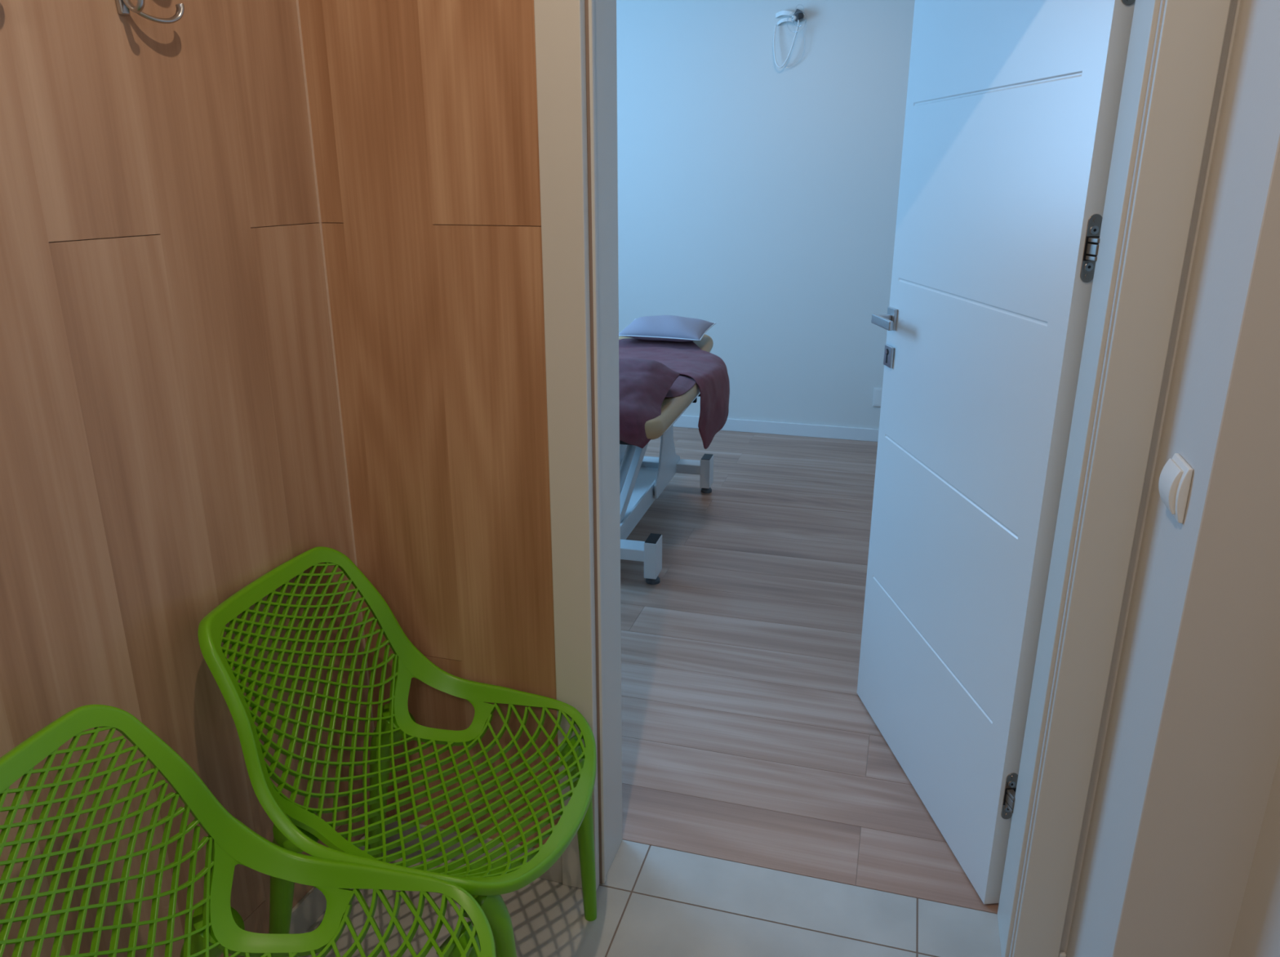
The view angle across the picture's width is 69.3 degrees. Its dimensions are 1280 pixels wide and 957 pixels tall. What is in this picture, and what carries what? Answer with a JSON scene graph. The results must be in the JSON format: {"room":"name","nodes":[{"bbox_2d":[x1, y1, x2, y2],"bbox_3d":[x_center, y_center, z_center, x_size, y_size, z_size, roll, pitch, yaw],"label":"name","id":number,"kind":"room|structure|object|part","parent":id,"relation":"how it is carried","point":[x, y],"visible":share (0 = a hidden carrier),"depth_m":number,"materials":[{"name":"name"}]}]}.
{"room":"clinic waiting area","nodes":[
{"label":"clinic waiting area","id":0,"kind":"room"},
{"bbox_2d":[0,0,373,956],"bbox_3d":[-1.279,0.104,0.260,0.160,2.620,3.770,7,19,20],"label":"wall","id":1,"kind":"structure","parent":0,"point":[171,437],"depth_m":1.43,"materials":[{"name":"brown warm oak wood laminate"}]},
{"bbox_2d":[115,0,184,23],"bbox_3d":[-0.688,-0.725,1.293,0.052,0.156,0.099,15,23,38],"label":"coat hook","id":2,"kind":"object","parent":1,"relation":"attached to","point":[124,6],"visible":1,"depth_m":1.30,"materials":[{"name":"silver metal"}]},
{"bbox_3d":[-0.725,-0.722,1.277,0.010,0.150,0.026,7,19,20],"label":"plate","id":3,"kind":"part","parent":2,"relation":"part of","materials":[{"name":"silver metal"}]},
{"bbox_2d":[267,831,368,933],"bbox_3d":[-1.214,1.333,0.595,0.008,0.074,3.488,7,19,20],"label":"baseboard","id":4,"kind":"structure","parent":1,"relation":"attached to","point":[313,904],"depth_m":1.91,"materials":[{"name":"grey tile"}]},
{"bbox_2d":[295,0,374,731],"bbox_3d":[-0.596,-0.391,1.757,0.005,2.620,0.006,5,19,15],"label":"joint","id":5,"kind":"object","parent":1,"relation":"attached to","point":[320,222],"visible":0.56,"depth_m":1.77,"materials":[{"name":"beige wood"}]},
{"bbox_2d":[299,426,1001,956],"bbox_3d":[-0.340,0.888,2.139,4.050,0.051,7.570,5,19,15],"label":"floor","id":6,"kind":"structure","parent":0,"point":[748,737],"depth_m":2.44,"materials":[{"name":"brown wood"}]},
{"bbox_2d":[0,704,496,956],"bbox_3d":[-0.503,0.757,1.203,0.619,0.825,0.554,2,18,7],"label":"armchair","id":7,"kind":"object","parent":6,"relation":"on","point":[215,927],"visible":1,"depth_m":1.31,"materials":[{"name":"green plastic"}]},
{"bbox_3d":[-0.689,0.562,1.162,0.206,0.384,0.431,2,18,7],"label":"backrest","id":8,"kind":"part","parent":7,"relation":"part of","materials":[{"name":"green plastic"}]},
{"bbox_3d":[-0.667,0.861,1.444,0.154,0.478,0.078,2,18,7],"label":"leg","id":9,"kind":"part","parent":7,"relation":"part of","materials":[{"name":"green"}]},
{"bbox_3d":[-0.533,0.617,1.373,0.209,0.163,0.099,-1,18,-4],"label":"armrest","id":10,"kind":"part","parent":7,"relation":"part of","materials":[{"name":"green plastic"}]},
{"bbox_3d":[-0.410,0.732,1.183,0.372,0.085,0.509,2,18,7],"label":"seat","id":11,"kind":"part","parent":7,"relation":"part of","materials":[{"name":"green plastic"}]},
{"bbox_3d":[-0.258,0.872,1.439,0.087,0.438,0.062,2,18,7],"label":"leg","id":12,"kind":"part","parent":7,"relation":"part of","materials":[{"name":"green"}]},
{"bbox_2d":[197,546,596,956],"bbox_3d":[-0.398,0.591,1.706,0.618,0.825,0.554,5,19,14],"label":"armchair","id":13,"kind":"object","parent":6,"relation":"on","point":[297,828],"visible":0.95,"depth_m":1.67,"materials":[{"name":"green plastic"}]},
{"bbox_3d":[-0.622,0.794,1.644,0.154,0.478,0.078,5,19,14],"label":"leg","id":14,"kind":"part","parent":13,"relation":"part of","materials":[{"name":"green plastic"}]},
{"bbox_3d":[-0.578,0.388,1.688,0.206,0.384,0.431,5,19,14],"label":"backrest","id":15,"kind":"part","parent":13,"relation":"part of","materials":[{"name":"green plastic"}]},
{"bbox_3d":[-0.501,0.571,1.510,0.209,0.163,0.099,9,20,24],"label":"armrest","id":16,"kind":"part","parent":13,"relation":"part of","materials":[{"name":"green plastic"}]},
{"bbox_3d":[-0.534,0.688,1.966,0.154,0.478,0.078,5,19,14],"label":"leg","id":17,"kind":"part","parent":13,"relation":"part of","materials":[{"name":"green plastic"}]},
{"bbox_3d":[-0.400,0.450,1.878,0.209,0.163,0.099,1,18,3],"label":"armrest","id":18,"kind":"part","parent":13,"relation":"part of","materials":[{"name":"green plastic"}]},
{"bbox_3d":[-0.307,0.569,1.674,0.372,0.085,0.509,5,19,14],"label":"seat","id":19,"kind":"part","parent":13,"relation":"part of","materials":[{"name":"green plastic"}]},
{"bbox_3d":[-0.238,0.848,1.512,0.087,0.438,0.062,5,19,14],"label":"leg","id":20,"kind":"part","parent":13,"relation":"part of","materials":[{"name":"green plastic"}]},
{"bbox_3d":[-0.129,0.716,1.909,0.087,0.438,0.062,5,19,14],"label":"leg","id":21,"kind":"part","parent":13,"relation":"part of","materials":[{"name":"green plastic"}]},
{"bbox_2d":[618,333,713,584],"bbox_3d":[-0.045,-0.162,4.069,0.630,0.733,1.508,5,19,14],"label":"massage table","id":22,"kind":"object","parent":6,"relation":"on","point":[642,479],"visible":0.41,"depth_m":3.94,"materials":[{"name":"white metal"}]},
{"bbox_3d":[-0.092,-0.214,4.344,0.010,0.460,0.499,5,19,14],"label":"lift plate","id":23,"kind":"part","parent":22,"relation":"part of","materials":[{"name":"white metal"}]},
{"bbox_3d":[-0.076,-0.325,3.894,0.480,0.032,1.150,5,19,14],"label":"frame","id":24,"kind":"part","parent":22,"relation":"part of","materials":[{"name":"white metal"}]},
{"bbox_3d":[-0.057,-0.071,4.054,0.044,0.309,0.521,5,19,14],"label":"lift motor","id":25,"kind":"part","parent":22,"relation":"part of","materials":[{"name":"white metal"}]},
{"bbox_3d":[-0.064,-0.130,4.008,0.170,0.433,0.787,5,19,14],"label":"lift arm","id":26,"kind":"part","parent":22,"relation":"part of","materials":[{"name":"white metal"}]},
{"bbox_2d":[618,358,679,448],"bbox_3d":[-0.198,-0.307,3.480,0.628,0.244,0.545,5,19,15],"label":"blanket","id":27,"kind":"object","parent":22,"relation":"on","point":[644,384],"visible":0.41,"depth_m":3.35,"materials":[{"name":"purple fabric"}]},
{"bbox_3d":[0.131,-0.196,4.288,0.010,0.460,0.499,5,19,14],"label":"lift plate","id":28,"kind":"part","parent":22,"relation":"part of","materials":[{"name":"white metal"}]},
{"bbox_2d":[644,382,699,439],"bbox_3d":[-0.095,-0.352,3.809,0.630,0.073,1.120,5,19,14],"label":"cushion","id":29,"kind":"object","parent":22,"relation":"on","point":[672,408],"depth_m":3.43,"materials":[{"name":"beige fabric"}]},
{"bbox_2d":[618,346,729,448],"bbox_3d":[0.009,-0.376,4.164,0.782,0.346,0.522,5,19,15],"label":"blanket","id":30,"kind":"object","parent":22,"relation":"on","point":[708,370],"visible":0.56,"depth_m":4.02,"materials":[{"name":"purple fabric"}]},
{"bbox_2d":[618,337,702,350],"bbox_3d":[0.058,-0.634,4.393,0.538,0.045,0.123,5,19,15],"label":"sheet","id":31,"kind":"object","parent":30,"relation":"on","point":[627,342],"visible":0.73,"depth_m":4.38,"materials":[{"name":"fabric"}]},
{"bbox_2d":[618,315,715,342],"bbox_3d":[0.127,-0.722,4.436,0.416,0.106,0.277,6,19,18],"label":"pillow","id":32,"kind":"object","parent":31,"relation":"on","point":[660,327],"visible":0.98,"depth_m":4.36,"materials":[{"name":"grey fabric"}]},
{"bbox_2d":[665,374,696,397],"bbox_3d":[-0.083,-0.398,3.796,0.607,0.033,0.440,5,19,15],"label":"throw","id":33,"kind":"object","parent":22,"relation":"on","point":[682,384],"visible":0.2,"depth_m":3.72,"materials":[{"name":"purple fabric"}]},
{"bbox_3d":[0.183,-0.311,3.807,0.055,0.017,1.043,5,19,14],"label":"rail","id":34,"kind":"part","parent":22,"relation":"part of","materials":[{"name":"beige leather"}]},
{"bbox_2d":[616,0,915,428],"bbox_3d":[0.707,-1.545,5.248,4.400,2.620,0.150,5,19,15],"label":"wall","id":35,"kind":"structure","parent":0,"point":[757,198],"depth_m":5.15,"materials":[{"name":"white paint"}]},
{"bbox_2d":[672,414,879,441],"bbox_3d":[0.709,-0.311,5.566,4.050,0.076,0.013,5,19,15],"label":"baseboard","id":36,"kind":"structure","parent":35,"relation":"attached to","point":[686,421],"depth_m":5.51,"materials":[{"name":"white paint"}]},
{"bbox_2d":[773,4,806,67],"bbox_3d":[0.784,-2.314,4.849,0.173,0.298,0.068,5,19,15],"label":"cable","id":37,"kind":"object","parent":35,"relation":"attached to","point":[797,15],"visible":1,"depth_m":4.82,"materials":[{"name":"white plastic"}]},
{"bbox_3d":[0.756,-2.423,4.830,0.109,0.034,0.022,11,21,29],"label":"arm","id":38,"kind":"part","parent":37,"relation":"part of","materials":[{"name":"white plastic"}]},
{"bbox_3d":[0.758,-2.392,4.843,0.091,0.033,0.020,11,21,30],"label":"arm","id":39,"kind":"part","parent":37,"relation":"part of","materials":[{"name":"white plastic"}]},
{"bbox_3d":[0.834,-2.396,4.795,0.028,0.028,0.032,5,19,15],"label":"clamp knob","id":40,"kind":"part","parent":37,"relation":"part of","materials":[{"name":"black plastic"}]},
{"bbox_2d":[872,387,882,406],"bbox_3d":[1.382,-0.465,5.312,0.082,0.108,0.009,5,19,15],"label":"wall socket","id":41,"kind":"object","parent":35,"relation":"attached to","point":[877,401],"visible":0.54,"depth_m":5.31,"materials":[{"name":"white plastic"}]},
{"bbox_2d":[298,0,1240,956],"bbox_3d":[0.370,-0.330,1.572,2.600,2.620,0.165,5,19,15],"label":"wall","id":42,"kind":"structure","parent":0,"point":[424,116],"depth_m":1.72,"materials":[{"name":"brown wood"}]},
{"bbox_2d":[384,816,562,883],"bbox_3d":[-0.382,0.838,2.092,0.442,0.074,0.008,5,19,15],"label":"baseboard","id":43,"kind":"structure","parent":42,"relation":"attached to","point":[554,873],"depth_m":2.09,"materials":[{"name":"brown wood"}]},
{"bbox_2d":[533,0,1231,956],"bbox_3d":[0.335,-0.103,1.651,1.003,2.140,0.176,5,19,15],"label":"door frame","id":44,"kind":"structure","parent":42,"relation":"attached to","point":[1192,35],"depth_m":1.58,"materials":[{"name":"white wood"}]},
{"bbox_3d":[-0.130,-0.121,1.704,0.080,2.140,0.026,5,19,15],"label":"casing","id":45,"kind":"part","parent":44,"relation":"part of","materials":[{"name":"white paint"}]},
{"bbox_3d":[0.758,-0.041,1.461,0.078,2.140,0.026,5,19,15],"label":"casing","id":46,"kind":"part","parent":44,"relation":"part of","materials":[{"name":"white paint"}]},
{"bbox_2d":[857,0,1135,903],"bbox_3d":[0.687,-0.179,2.046,0.096,2.024,0.880,-2,18,-5],"label":"door","id":47,"kind":"structure","parent":42,"relation":"in","point":[1012,106],"depth_m":1.93,"materials":[{"name":"white wood"}]},
{"bbox_3d":[0.610,-0.395,2.334,0.010,0.024,0.130,-2,18,-5],"label":"lever","id":48,"kind":"part","parent":47,"relation":"part of","materials":[{"name":"silver metal"}]},
{"bbox_3d":[0.651,-0.320,2.421,0.008,0.054,0.052,-2,18,-5],"label":"key plate","id":49,"kind":"part","parent":47,"relation":"part of","materials":[{"name":"silver metal"}]},
{"bbox_3d":[0.651,-0.413,2.390,0.009,0.054,0.052,-2,18,-5],"label":"handle","id":50,"kind":"part","parent":47,"relation":"part of","materials":[{"name":"silver metal"}]},
{"bbox_3d":[0.757,0.654,1.878,0.017,0.036,0.028,-2,18,-5],"label":"hinge arm","id":51,"kind":"part","parent":47,"relation":"part of","materials":[{"name":"grey metal"}]},
{"bbox_3d":[0.757,-0.380,1.536,0.017,0.036,0.028,-2,18,-5],"label":"hinge arm","id":52,"kind":"part","parent":47,"relation":"part of","materials":[{"name":"grey metal"}]},
{"bbox_2d":[1058,951,1066,956],"bbox_3d":[0.800,0.939,1.765,0.013,0.088,0.010,5,19,15],"label":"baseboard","id":53,"kind":"structure","parent":42,"relation":"attached to","point":[1062,953],"depth_m":1.75,"materials":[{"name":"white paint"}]},
{"bbox_2d":[1066,0,1279,956],"bbox_3d":[0.859,-0.216,1.228,0.180,2.620,0.260,5,19,15],"label":"wall","id":54,"kind":"structure","parent":0,"point":[1191,751],"depth_m":1.28,"materials":[{"name":"grey paint"}]},
{"bbox_2d":[1158,453,1193,523],"bbox_3d":[0.756,0.012,1.313,0.021,0.080,0.080,5,19,15],"label":"light switch","id":55,"kind":"object","parent":54,"relation":"attached to","point":[1175,476],"visible":1,"depth_m":1.29,"materials":[{"name":"white plastic"}]},
{"bbox_2d":[1172,453,1193,523],"bbox_3d":[0.760,0.013,1.312,0.013,0.080,0.080,5,19,15],"label":"switch plate","id":56,"kind":"object","parent":55,"relation":"attached to","point":[1182,473],"depth_m":1.28,"materials":[{"name":"white plastic"}]},
{"bbox_2d":[1228,754,1279,956],"bbox_3d":[0.523,0.341,-0.458,0.218,2.620,3.340,5,19,15],"label":"wall","id":57,"kind":"structure","parent":0,"point":[1257,930],"depth_m":1.29,"materials":[{"name":"grey paint"}]}
]}

